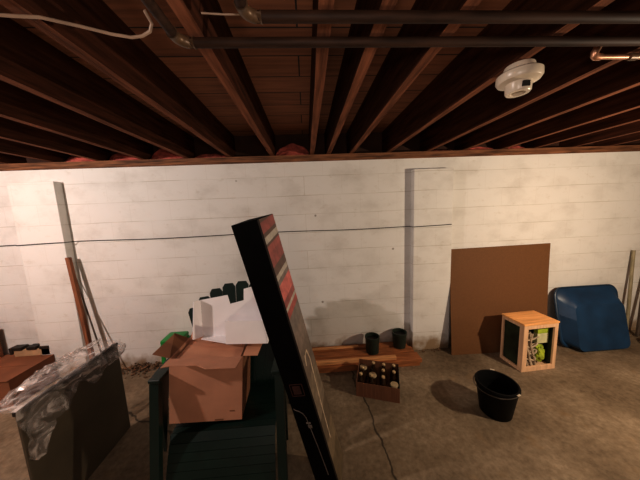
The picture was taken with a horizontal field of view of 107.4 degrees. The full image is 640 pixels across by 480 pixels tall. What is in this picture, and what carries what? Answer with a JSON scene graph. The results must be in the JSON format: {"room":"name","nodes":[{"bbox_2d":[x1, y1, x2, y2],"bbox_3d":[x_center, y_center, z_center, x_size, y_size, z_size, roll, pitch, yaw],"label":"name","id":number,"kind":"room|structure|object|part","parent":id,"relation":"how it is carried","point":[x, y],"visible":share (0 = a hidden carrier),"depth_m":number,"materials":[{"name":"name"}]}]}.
{"room":"basement","nodes":[
{"label":"basement","id":0,"kind":"room"},
{"bbox_2d":[0,0,511,136],"bbox_3d":[0.014,-0.697,-0.896,11.200,0.028,7.200,-3,7,-3],"label":"ceiling","id":1,"kind":"structure","parent":0,"point":[280,77],"depth_m":1.27,"materials":[{"name":"brown wood"}]},
{"bbox_2d":[0,153,26,163],"bbox_3d":[-2.754,-0.427,-1.026,0.049,0.240,6.800,-3,7,-3],"label":"joist","id":2,"kind":"object","parent":1,"relation":"attached to","point":[4,158],"visible":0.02,"depth_m":2.22,"materials":[{"name":"brown wood"}]},
{"bbox_2d":[0,138,69,161],"bbox_3d":[-2.345,-0.448,-1.005,0.050,0.240,6.800,-3,7,-3],"label":"joist","id":3,"kind":"object","parent":1,"relation":"attached to","point":[6,146],"visible":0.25,"depth_m":2.03,"materials":[{"name":"brown wood"}]},
{"bbox_2d":[0,117,111,160],"bbox_3d":[-1.936,-0.468,-0.983,0.049,0.240,6.800,-3,7,-3],"label":"joist","id":4,"kind":"object","parent":1,"relation":"attached to","point":[11,130],"visible":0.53,"depth_m":1.80,"materials":[{"name":"brown wood"}]},
{"bbox_2d":[0,80,153,159],"bbox_3d":[-1.527,-0.488,-0.961,0.050,0.240,6.800,-3,7,-3],"label":"joist","id":5,"kind":"object","parent":1,"relation":"attached to","point":[17,104],"visible":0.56,"depth_m":1.51,"materials":[{"name":"brown wood"}]},
{"bbox_2d":[0,12,195,157],"bbox_3d":[-1.118,-0.508,-0.939,0.050,0.240,6.800,-3,7,-3],"label":"joist","id":6,"kind":"object","parent":1,"relation":"attached to","point":[29,63],"visible":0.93,"depth_m":1.17,"materials":[{"name":"brown wood"}]},
{"bbox_2d":[0,0,235,156],"bbox_3d":[-0.704,-0.528,-0.917,0.050,0.240,6.800,-3,7,-3],"label":"joist","id":7,"kind":"object","parent":1,"relation":"attached to","point":[131,63],"visible":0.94,"depth_m":0.95,"materials":[{"name":"brown wood"}]},
{"bbox_2d":[0,9,152,38],"bbox_3d":[-0.864,-0.579,0.606,0.806,0.035,0.074,-3,7,-8],"label":"cable","id":8,"kind":"object","parent":7,"relation":"attached to","point":[7,15],"visible":1,"depth_m":0.65,"materials":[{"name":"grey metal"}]},
{"bbox_2d":[166,0,275,155],"bbox_3d":[-0.289,-0.548,-0.895,0.049,0.240,6.800,-3,7,-3],"label":"joist","id":9,"kind":"object","parent":1,"relation":"attached to","point":[227,64],"visible":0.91,"depth_m":0.97,"materials":[{"name":"brown wood"}]},
{"bbox_2d":[141,0,639,49],"bbox_3d":[2.103,-0.582,-0.319,4.982,0.035,2.417,-3,7,-3],"label":"ceiling pipe","id":10,"kind":"object","parent":9,"relation":"attached to","point":[188,42],"visible":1,"depth_m":0.76,"materials":[{"name":"black metal"}]},
{"bbox_2d":[309,0,334,154],"bbox_3d":[0.104,-0.568,-0.874,0.051,0.240,6.800,-3,7,-3],"label":"joist","id":11,"kind":"object","parent":1,"relation":"attached to","point":[319,56],"visible":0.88,"depth_m":1.02,"materials":[{"name":"brown wood"}]},
{"bbox_2d":[201,12,239,15],"bbox_3d":[-0.185,-0.690,0.719,0.345,0.006,0.006,-3,7,-4],"label":"wire","id":12,"kind":"object","parent":11,"relation":"attached to","point":[207,13],"visible":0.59,"depth_m":0.71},
{"bbox_2d":[324,0,397,153],"bbox_3d":[0.275,-0.576,-0.865,0.048,0.240,6.800,-3,7,-3],"label":"joist","id":13,"kind":"object","parent":1,"relation":"attached to","point":[355,64],"visible":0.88,"depth_m":1.07,"materials":[{"name":"brown wood"}]},
{"bbox_2d":[346,0,481,153],"bbox_3d":[0.508,-0.587,-0.853,0.050,0.240,6.800,-3,7,-3],"label":"joist","id":14,"kind":"object","parent":1,"relation":"attached to","point":[400,67],"visible":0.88,"depth_m":1.11,"materials":[{"name":"brown wood"}]},
{"bbox_2d":[382,0,614,152],"bbox_3d":[0.892,-0.606,-0.832,0.051,0.240,6.800,-3,7,-3],"label":"joist","id":15,"kind":"object","parent":1,"relation":"attached to","point":[473,69],"visible":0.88,"depth_m":1.16,"materials":[{"name":"brown wood"}]},
{"bbox_2d":[495,58,544,97],"bbox_3d":[0.823,-0.663,0.974,0.156,0.106,0.156,-3,7,-3],"label":"lampholder","id":16,"kind":"object","parent":15,"relation":"attached to","point":[517,79],"visible":1,"depth_m":0.94,"materials":[{"name":"ceramic"}]},
{"bbox_2d":[420,0,639,150],"bbox_3d":[1.311,-0.627,-0.810,0.051,0.240,6.800,-3,7,-3],"label":"joist","id":17,"kind":"object","parent":1,"relation":"attached to","point":[564,66],"visible":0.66,"depth_m":1.22,"materials":[{"name":"brown wood"}]},
{"bbox_2d":[590,46,639,60],"bbox_3d":[2.258,-0.764,0.934,2.510,0.069,0.035,-3,7,-3],"label":"copper pipe","id":18,"kind":"object","parent":17,"relation":"attached to","point":[595,55],"visible":0.87,"depth_m":0.87,"materials":[{"name":"metal"}]},
{"bbox_2d":[454,52,639,149],"bbox_3d":[1.695,-0.646,-0.789,0.051,0.240,6.800,-3,7,-3],"label":"joist","id":19,"kind":"object","parent":1,"relation":"attached to","point":[621,76],"visible":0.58,"depth_m":1.49,"materials":[{"name":"brown wood"}]},
{"bbox_2d":[234,0,639,24],"bbox_3d":[2.221,-0.575,-0.412,4.758,0.035,2.418,-3,7,-3],"label":"ceiling pipe","id":20,"kind":"object","parent":19,"relation":"attached to","point":[252,15],"visible":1,"depth_m":0.66,"materials":[{"name":"black metal"}]},
{"bbox_2d":[491,85,639,148],"bbox_3d":[2.114,-0.666,-0.767,0.050,0.240,6.800,-3,7,-3],"label":"joist","id":21,"kind":"object","parent":1,"relation":"attached to","point":[627,100],"visible":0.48,"depth_m":1.78,"materials":[{"name":"brown wood"}]},
{"bbox_2d":[522,108,639,147],"bbox_3d":[2.473,-0.684,-0.748,0.050,0.240,6.800,-3,7,-3],"label":"joist","id":22,"kind":"object","parent":1,"relation":"attached to","point":[633,115],"visible":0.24,"depth_m":2.01,"materials":[{"name":"brown wood"}]},
{"bbox_2d":[559,121,639,146],"bbox_3d":[2.912,-0.705,-0.725,0.051,0.240,6.800,-3,7,-3],"label":"joist","id":23,"kind":"object","parent":1,"relation":"attached to","point":[634,127],"visible":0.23,"depth_m":2.25,"materials":[{"name":"brown wood"}]},
{"bbox_2d":[593,132,639,145],"bbox_3d":[3.330,-0.726,-0.702,0.050,0.240,6.800,-3,7,-3],"label":"joist","id":24,"kind":"object","parent":1,"relation":"attached to","point":[635,136],"visible":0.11,"depth_m":2.45,"materials":[{"name":"brown wood"}]},
{"bbox_2d":[0,151,639,367],"bbox_3d":[-0.130,0.225,2.647,11.200,2.082,0.300,-3,7,-3],"label":"wall","id":25,"kind":"structure","parent":0,"point":[349,285],"depth_m":2.46,"materials":[{"name":"white paint"}]},
{"bbox_2d":[6,181,88,376],"bbox_3d":[-2.640,0.432,2.332,0.410,1.962,0.080,-3,7,-3],"label":"pilaster","id":26,"kind":"object","parent":25,"relation":"attached to","point":[39,212],"depth_m":2.27,"materials":[{"name":"white paint"}]},
{"bbox_2d":[3,224,451,245],"bbox_3d":[-1.676,-0.012,2.325,6.105,0.021,0.089,-3,7,-3],"label":"cord","id":27,"kind":"object","parent":25,"relation":"attached to","point":[444,224],"visible":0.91,"depth_m":2.39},
{"bbox_2d":[0,145,639,170],"bbox_3d":[-0.170,-0.829,2.423,10.800,0.068,0.152,-3,7,-3],"label":"wooden beam","id":28,"kind":"structure","parent":25,"relation":"on","point":[621,148],"depth_m":2.36,"materials":[{"name":"brown wood"}]},
{"bbox_2d":[64,156,94,161],"bbox_3d":[-2.333,-0.793,2.318,0.350,0.065,0.123,-3,7,-3],"label":"insulation batt","id":29,"kind":"object","parent":28,"relation":"on","point":[72,158],"visible":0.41,"depth_m":2.28,"materials":[{"name":"pink fabric"}]},
{"bbox_2d":[108,153,140,160],"bbox_3d":[-1.925,-0.822,2.337,0.350,0.085,0.127,-3,7,-3],"label":"insulation batt","id":30,"kind":"object","parent":28,"relation":"on","point":[118,156],"visible":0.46,"depth_m":2.30,"materials":[{"name":"pink fabric"}]},
{"bbox_2d":[151,148,182,158],"bbox_3d":[-1.516,-0.858,2.357,0.350,0.116,0.126,-3,7,-3],"label":"insulation batt","id":31,"kind":"object","parent":28,"relation":"on","point":[161,153],"visible":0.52,"depth_m":2.32,"materials":[{"name":"pink fabric"}]},
{"bbox_2d":[195,154,226,157],"bbox_3d":[-1.101,-0.845,2.383,0.360,0.049,0.128,-3,7,-3],"label":"insulation batt","id":32,"kind":"object","parent":28,"relation":"on","point":[202,155],"visible":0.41,"depth_m":2.36,"materials":[{"name":"pink fabric"}]},
{"bbox_2d":[276,143,308,155],"bbox_3d":[-0.287,-0.924,2.423,0.335,0.128,0.124,-3,7,-3],"label":"insulation batt","id":33,"kind":"object","parent":28,"relation":"on","point":[290,149],"visible":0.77,"depth_m":2.39,"materials":[{"name":"pink fabric"}]},
{"bbox_2d":[468,147,492,149],"bbox_3d":[1.712,-0.980,2.533,0.360,0.045,0.129,-3,7,-3],"label":"insulation batt","id":34,"kind":"object","parent":28,"relation":"on","point":[473,148],"visible":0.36,"depth_m":2.50,"materials":[{"name":"pink fabric"}]},
{"bbox_2d":[506,146,523,148],"bbox_3d":[2.101,-0.999,2.552,0.300,0.044,0.132,-3,7,-3],"label":"insulation batt","id":35,"kind":"object","parent":28,"relation":"on","point":[513,147],"visible":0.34,"depth_m":2.52,"materials":[{"name":"pink fabric"}]},
{"bbox_2d":[0,132,639,163],"bbox_3d":[-0.181,-0.963,2.512,10.800,0.309,0.040,-3,7,-3],"label":"trim","id":36,"kind":"structure","parent":25,"relation":"on","point":[245,146],"depth_m":2.49,"materials":[{"name":"brown wood"}]},
{"bbox_2d":[410,168,453,349],"bbox_3d":[1.191,0.244,2.536,0.413,1.962,0.080,-3,7,-3],"label":"pillar","id":37,"kind":"structure","parent":25,"relation":"attached to","point":[431,189],"depth_m":2.49,"materials":[{"name":"white paint"}]},
{"bbox_2d":[0,330,639,479],"bbox_3d":[0.117,1.761,-0.576,11.200,0.150,7.200,-3,7,-3],"label":"floor","id":38,"kind":"structure","parent":0,"point":[578,418],"depth_m":1.70,"materials":[{"name":"concrete"}]},
{"bbox_2d":[0,354,58,408],"bbox_3d":[-3.153,1.329,2.213,0.955,0.258,0.442,-3,7,-3],"label":"cardboard box","id":39,"kind":"object","parent":38,"relation":"on","point":[14,371],"visible":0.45,"depth_m":2.19,"materials":[{"name":"brown cardboard"}]},
{"bbox_2d":[0,341,3,357],"bbox_3d":[-3.420,1.047,2.253,0.435,0.311,0.200,-3,7,-3],"label":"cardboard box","id":40,"kind":"object","parent":39,"relation":"on","point":[1,350],"visible":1,"depth_m":2.36,"materials":[{"name":"brown cardboard"}]},
{"bbox_2d":[8,343,48,356],"bbox_3d":[-2.915,1.116,2.386,0.370,0.098,0.072,-3,7,-3],"label":"box","id":41,"kind":"object","parent":39,"relation":"on","point":[24,349],"visible":0.79,"depth_m":2.36,"materials":[{"name":"brown cardboard"}]},
{"bbox_2d":[0,338,130,479],"bbox_3d":[-1.670,1.126,1.463,0.555,0.730,0.640,-3,7,-3],"label":"panel","id":42,"kind":"object","parent":38,"relation":"on","point":[67,430],"visible":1,"depth_m":1.41,"materials":[{"name":"grey"}]},
{"bbox_2d":[65,257,94,359],"bbox_3d":[-2.332,0.786,2.315,0.211,1.241,0.043,1,8,26],"label":"wooden stick","id":43,"kind":"object","parent":38,"relation":"on","point":[71,271],"visible":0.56,"depth_m":2.30,"materials":[{"name":"brown wood"}]},
{"bbox_2d":[77,280,101,351],"bbox_3d":[-2.270,0.868,2.345,0.382,1.060,0.016,1,8,25],"label":"metal rod","id":44,"kind":"object","parent":38,"relation":"on","point":[95,335],"visible":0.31,"depth_m":2.34,"materials":[{"name":"metal"}]},
{"bbox_2d":[121,361,161,378],"bbox_3d":[-1.898,1.347,2.429,0.697,0.072,0.194,-3,7,-3],"label":"dirt","id":45,"kind":"object","parent":38,"relation":"on","point":[137,366],"visible":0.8,"depth_m":2.47,"materials":[{"name":"brown soil"}]},
{"bbox_2d":[160,331,188,363],"bbox_3d":[-1.417,1.153,2.335,0.208,0.431,0.189,-3,7,-3],"label":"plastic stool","id":46,"kind":"object","parent":38,"relation":"on","point":[183,333],"visible":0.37,"depth_m":2.31,"materials":[{"name":"green plastic"}]},
{"bbox_3d":[-1.425,0.962,2.310,0.185,0.046,0.180,-3,7,-3],"label":"seat","id":47,"kind":"part","parent":46,"relation":"part of","materials":[{"name":"green plastic"}]},
{"bbox_2d":[148,281,289,479],"bbox_3d":[-0.593,0.902,1.611,0.851,1.048,0.782,-3,7,-3],"label":"garden chair","id":48,"kind":"object","parent":38,"relation":"on","point":[244,448],"visible":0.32,"depth_m":1.36,"materials":[{"name":"green plastic"}]},
{"bbox_3d":[-0.939,0.754,1.574,0.070,0.022,0.552,-3,7,-3],"label":"armrest","id":49,"kind":"part","parent":48,"relation":"part of","materials":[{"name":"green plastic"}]},
{"bbox_2d":[152,326,261,423],"bbox_3d":[-0.678,0.860,1.520,0.596,0.499,0.477,-3,7,-2],"label":"cardboard box","id":50,"kind":"object","parent":48,"relation":"on","point":[209,380],"visible":0.91,"depth_m":1.41,"materials":[{"name":"brown cardboard"}]},
{"bbox_2d":[193,287,268,343],"bbox_3d":[-0.588,0.494,1.545,0.513,0.360,0.125,-3,7,-1],"label":"carton","id":51,"kind":"object","parent":50,"relation":"on","point":[240,322],"visible":0.73,"depth_m":1.58,"materials":[{"name":"white cardboard"}]},
{"bbox_3d":[-0.816,0.532,1.560,0.013,0.261,0.081,2,9,31],"label":"panel","id":52,"kind":"part","parent":51,"relation":"part of","materials":[{"name":"white cardboard"}]},
{"bbox_3d":[-0.566,0.659,1.557,0.444,0.008,0.093,-1,4,-1],"label":"panel","id":53,"kind":"part","parent":51,"relation":"part of","materials":[{"name":"white cardboard"}]},
{"bbox_3d":[-0.473,0.591,1.504,0.260,0.150,0.006,-1,4,-1],"label":"panel","id":54,"kind":"part","parent":51,"relation":"part of","materials":[{"name":"white cardboard"}]},
{"bbox_3d":[-0.261,0.721,1.611,0.070,0.022,0.552,-3,7,-3],"label":"armrest","id":55,"kind":"part","parent":48,"relation":"part of","materials":[{"name":"green plastic"}]},
{"bbox_2d":[231,214,342,479],"bbox_3d":[-0.122,0.650,1.259,0.538,1.579,0.220,-5,8,-20],"label":"carton","id":56,"kind":"object","parent":38,"relation":"on","point":[258,241],"visible":1,"depth_m":1.17,"materials":[{"name":"black cardboard"}]},
{"bbox_3d":[-0.116,0.764,1.194,0.070,0.074,0.002,-12,12,12],"label":"printed frame","id":57,"kind":"part","parent":56,"relation":"part of","materials":[{"name":"red cardboard"}]},
{"bbox_2d":[319,363,419,372],"bbox_3d":[0.445,1.263,2.403,1.120,0.040,0.137,-3,7,-3],"label":"wooden plank","id":58,"kind":"object","parent":38,"relation":"on","point":[408,364],"visible":0.2,"depth_m":2.33,"materials":[{"name":"brown wood"}]},
{"bbox_2d":[315,352,421,369],"bbox_3d":[0.452,1.227,2.380,1.135,0.036,0.126,-3,7,-3],"label":"wooden plank","id":59,"kind":"object","parent":58,"relation":"on","point":[409,357],"visible":0.46,"depth_m":2.35,"materials":[{"name":"brown wood"}]},
{"bbox_2d":[316,355,395,365],"bbox_3d":[0.325,1.201,2.342,0.880,0.036,0.036,-3,7,-3],"label":"wooden plank","id":60,"kind":"object","parent":59,"relation":"on","point":[385,357],"visible":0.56,"depth_m":2.33,"materials":[{"name":"brown wood"}]},
{"bbox_2d":[356,359,399,403],"bbox_3d":[0.513,1.234,2.080,0.355,0.175,0.255,0,8,16],"label":"box","id":61,"kind":"object","parent":38,"relation":"on","point":[378,392],"visible":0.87,"depth_m":1.99,"materials":[{"name":"brown cardboard"}]},
{"bbox_2d":[358,372,364,382],"bbox_3d":[0.357,1.235,2.036,0.062,0.186,0.062,-3,7,-3],"label":"glass bottle","id":62,"kind":"object","parent":61,"relation":"on","point":[360,379],"visible":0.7,"depth_m":2.02,"materials":[{"name":"brown glass"}]},
{"bbox_2d":[359,366,365,382],"bbox_3d":[0.385,1.224,2.112,0.062,0.186,0.062,-3,7,-3],"label":"glass bottle","id":63,"kind":"object","parent":61,"relation":"on","point":[362,367],"visible":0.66,"depth_m":2.09,"materials":[{"name":"brown glass"}]},
{"bbox_2d":[360,364,367,380],"bbox_3d":[0.407,1.241,2.200,0.072,0.128,0.072,-3,7,-3],"label":"glass jar","id":64,"kind":"object","parent":61,"relation":"on","point":[364,365],"visible":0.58,"depth_m":2.18,"materials":[{"name":"clear glass"}]},
{"bbox_2d":[368,374,375,384],"bbox_3d":[0.444,1.235,2.009,0.062,0.186,0.062,-3,7,-3],"label":"glass bottle","id":65,"kind":"object","parent":61,"relation":"on","point":[371,381],"visible":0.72,"depth_m":1.99,"materials":[{"name":"brown glass"}]},
{"bbox_2d":[369,372,376,384],"bbox_3d":[0.471,1.253,2.092,0.072,0.128,0.072,-3,7,-3],"label":"glass jar","id":66,"kind":"object","parent":61,"relation":"on","point":[373,373],"visible":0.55,"depth_m":2.07,"materials":[{"name":"glass"}]},
{"bbox_2d":[370,361,376,373],"bbox_3d":[0.494,1.212,2.170,0.062,0.186,0.062,-3,7,-3],"label":"glass bottle","id":67,"kind":"object","parent":61,"relation":"on","point":[373,368],"visible":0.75,"depth_m":2.15,"materials":[{"name":"brown glass"}]},
{"bbox_2d":[380,375,386,386],"bbox_3d":[0.535,1.235,1.984,0.062,0.186,0.062,-3,7,-3],"label":"glass bottle","id":68,"kind":"object","parent":61,"relation":"on","point":[382,383],"visible":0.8,"depth_m":1.97,"materials":[{"name":"brown glass"}]},
{"bbox_2d":[380,369,386,383],"bbox_3d":[0.556,1.223,2.065,0.062,0.186,0.062,-3,7,-3],"label":"glass bottle","id":69,"kind":"object","parent":61,"relation":"on","point":[382,370],"visible":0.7,"depth_m":2.05,"materials":[{"name":"brown glass"}]},
{"bbox_2d":[380,363,386,377],"bbox_3d":[0.581,1.212,2.140,0.062,0.186,0.062,-3,7,-3],"label":"glass bottle","id":70,"kind":"object","parent":61,"relation":"on","point":[383,364],"visible":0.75,"depth_m":2.12,"materials":[{"name":"brown glass"}]},
{"bbox_2d":[390,364,396,378],"bbox_3d":[0.666,1.211,2.121,0.062,0.186,0.062,-3,7,-3],"label":"glass bottle","id":71,"kind":"object","parent":61,"relation":"on","point":[393,365],"visible":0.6,"depth_m":2.10,"materials":[{"name":"brown glass"}]},
{"bbox_2d":[390,370,397,382],"bbox_3d":[0.641,1.223,2.039,0.062,0.186,0.062,-3,7,-3],"label":"glass bottle","id":72,"kind":"object","parent":61,"relation":"on","point":[393,377],"visible":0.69,"depth_m":2.02,"materials":[{"name":"brown glass"}]},
{"bbox_2d":[390,381,398,388],"bbox_3d":[0.621,1.263,1.966,0.072,0.128,0.072,-3,7,-3],"label":"glass jar","id":73,"kind":"object","parent":61,"relation":"on","point":[393,384],"visible":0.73,"depth_m":1.95,"materials":[{"name":"glass"}]},
{"bbox_2d":[473,369,520,421],"bbox_3d":[1.347,1.198,1.804,0.293,0.248,0.303,-3,7,-3],"label":"bucket","id":74,"kind":"object","parent":38,"relation":"on","point":[498,393],"visible":1,"depth_m":1.76,"materials":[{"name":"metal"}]},
{"bbox_3d":[1.307,1.100,1.789,0.222,0.035,0.303,-3,7,-3],"label":"wire handle","id":75,"kind":"part","parent":74,"relation":"part of","materials":[{"name":"metal"}]},
{"bbox_2d":[450,243,550,354],"bbox_3d":[1.988,0.634,2.551,1.225,1.120,0.228,-3,7,-3],"label":"sheet","id":76,"kind":"object","parent":38,"relation":"on","point":[486,283],"visible":0.8,"depth_m":2.56,"materials":[{"name":"brown wood"}]},
{"bbox_2d":[500,310,559,371],"bbox_3d":[2.046,0.986,2.314,0.365,0.478,0.245,-3,7,-6],"label":"wooden crate","id":77,"kind":"object","parent":38,"relation":"on","point":[516,326],"visible":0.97,"depth_m":2.25,"materials":[{"name":"brown wood"}]},
{"bbox_3d":[1.890,0.995,2.302,0.004,0.438,0.203,-3,7,-6],"label":"panel","id":78,"kind":"part","parent":77,"relation":"part of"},
{"bbox_3d":[1.878,1.003,2.307,0.016,0.461,0.216,-3,7,-6],"label":"frame","id":79,"kind":"part","parent":77,"relation":"part of","materials":[{"name":"brown wood"}]},
{"bbox_2d":[526,332,538,365],"bbox_3d":[2.011,1.037,2.249,0.178,0.361,0.065,-3,7,-3],"label":"rope hank","id":80,"kind":"object","parent":77,"relation":"in","point":[530,350],"visible":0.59,"depth_m":2.24,"materials":[{"name":"beige fabric"}]},
{"bbox_2d":[533,343,544,361],"bbox_3d":[2.139,1.096,2.301,0.102,0.186,0.089,-3,7,-3],"label":"cloth","id":81,"kind":"object","parent":77,"relation":"in","point":[539,355],"visible":0.67,"depth_m":2.27,"materials":[{"name":"yellow fabric"}]},
{"bbox_3d":[2.059,1.008,2.209,0.355,0.461,0.018,-3,7,-6],"label":"frame","id":82,"kind":"part","parent":77,"relation":"part of","materials":[{"name":"brown wood"}]},
{"bbox_2d":[533,328,548,342],"bbox_3d":[2.136,0.884,2.269,0.120,0.215,0.040,-3,7,-6],"label":"packet","id":83,"kind":"object","parent":77,"relation":"in","point":[543,333],"visible":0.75,"depth_m":2.25,"materials":[{"name":"paper"}]},
{"bbox_2d":[553,284,630,351],"bbox_3d":[2.993,0.840,2.562,0.805,0.614,0.307,-3,7,-3],"label":"tray","id":84,"kind":"object","parent":38,"relation":"on","point":[591,317],"visible":1,"depth_m":2.51,"materials":[{"name":"blue plastic"}]},
{"bbox_2d":[626,250,635,329],"bbox_3d":[3.546,0.606,2.690,0.030,0.974,0.166,5,10,43],"label":"metal pole","id":85,"kind":"object","parent":38,"relation":"on","point":[633,252],"visible":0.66,"depth_m":2.68,"materials":[{"name":"brown metal"}]},
{"bbox_2d":[635,301,639,336],"bbox_3d":[3.689,0.670,2.689,0.250,0.839,0.036,-8,9,-36],"label":"wooden pole","id":86,"kind":"object","parent":38,"relation":"on","point":[637,333],"visible":1,"depth_m":2.68,"materials":[{"name":"wood"}]},
{"bbox_3d":[0.433,1.244,2.558,1.135,0.040,0.160,-3,7,-3],"label":"wooden plank","id":87,"kind":"object","parent":38,"relation":"on","visible":0},
{"bbox_2d":[312,342,406,352],"bbox_3d":[0.426,1.194,2.599,1.070,0.048,0.075,-3,7,-3],"label":"wooden plank","id":88,"kind":"object","parent":87,"relation":"on","point":[381,344],"visible":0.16,"depth_m":2.57,"materials":[{"name":"brown wood"}]},
{"bbox_2d":[312,345,358,350],"bbox_3d":[0.147,1.178,2.563,0.550,0.016,0.030,-3,7,-3],"label":"wooden plank","id":89,"kind":"object","parent":88,"relation":"on","point":[350,346],"visible":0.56,"depth_m":2.56,"materials":[{"name":"brown wood"}]},
{"bbox_2d":[392,328,406,348],"bbox_3d":[0.864,1.073,2.557,0.156,0.165,0.156,-3,7,-3],"label":"plant pot","id":90,"kind":"object","parent":88,"relation":"on","point":[399,334],"visible":1,"depth_m":2.51,"materials":[{"name":"black plastic"}]},
{"bbox_2d":[314,346,413,358],"bbox_3d":[0.437,1.210,2.500,1.120,0.040,0.083,-3,7,-3],"label":"wooden plank","id":91,"kind":"object","parent":87,"relation":"on","point":[353,353],"visible":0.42,"depth_m":2.48,"materials":[{"name":"brown wood"}]},
{"bbox_2d":[365,332,379,354],"bbox_3d":[0.555,1.098,2.491,0.152,0.175,0.152,-3,7,-3],"label":"plant pot","id":92,"kind":"object","parent":91,"relation":"on","point":[371,338],"visible":1,"depth_m":2.44,"materials":[{"name":"black plastic"}]}
]}

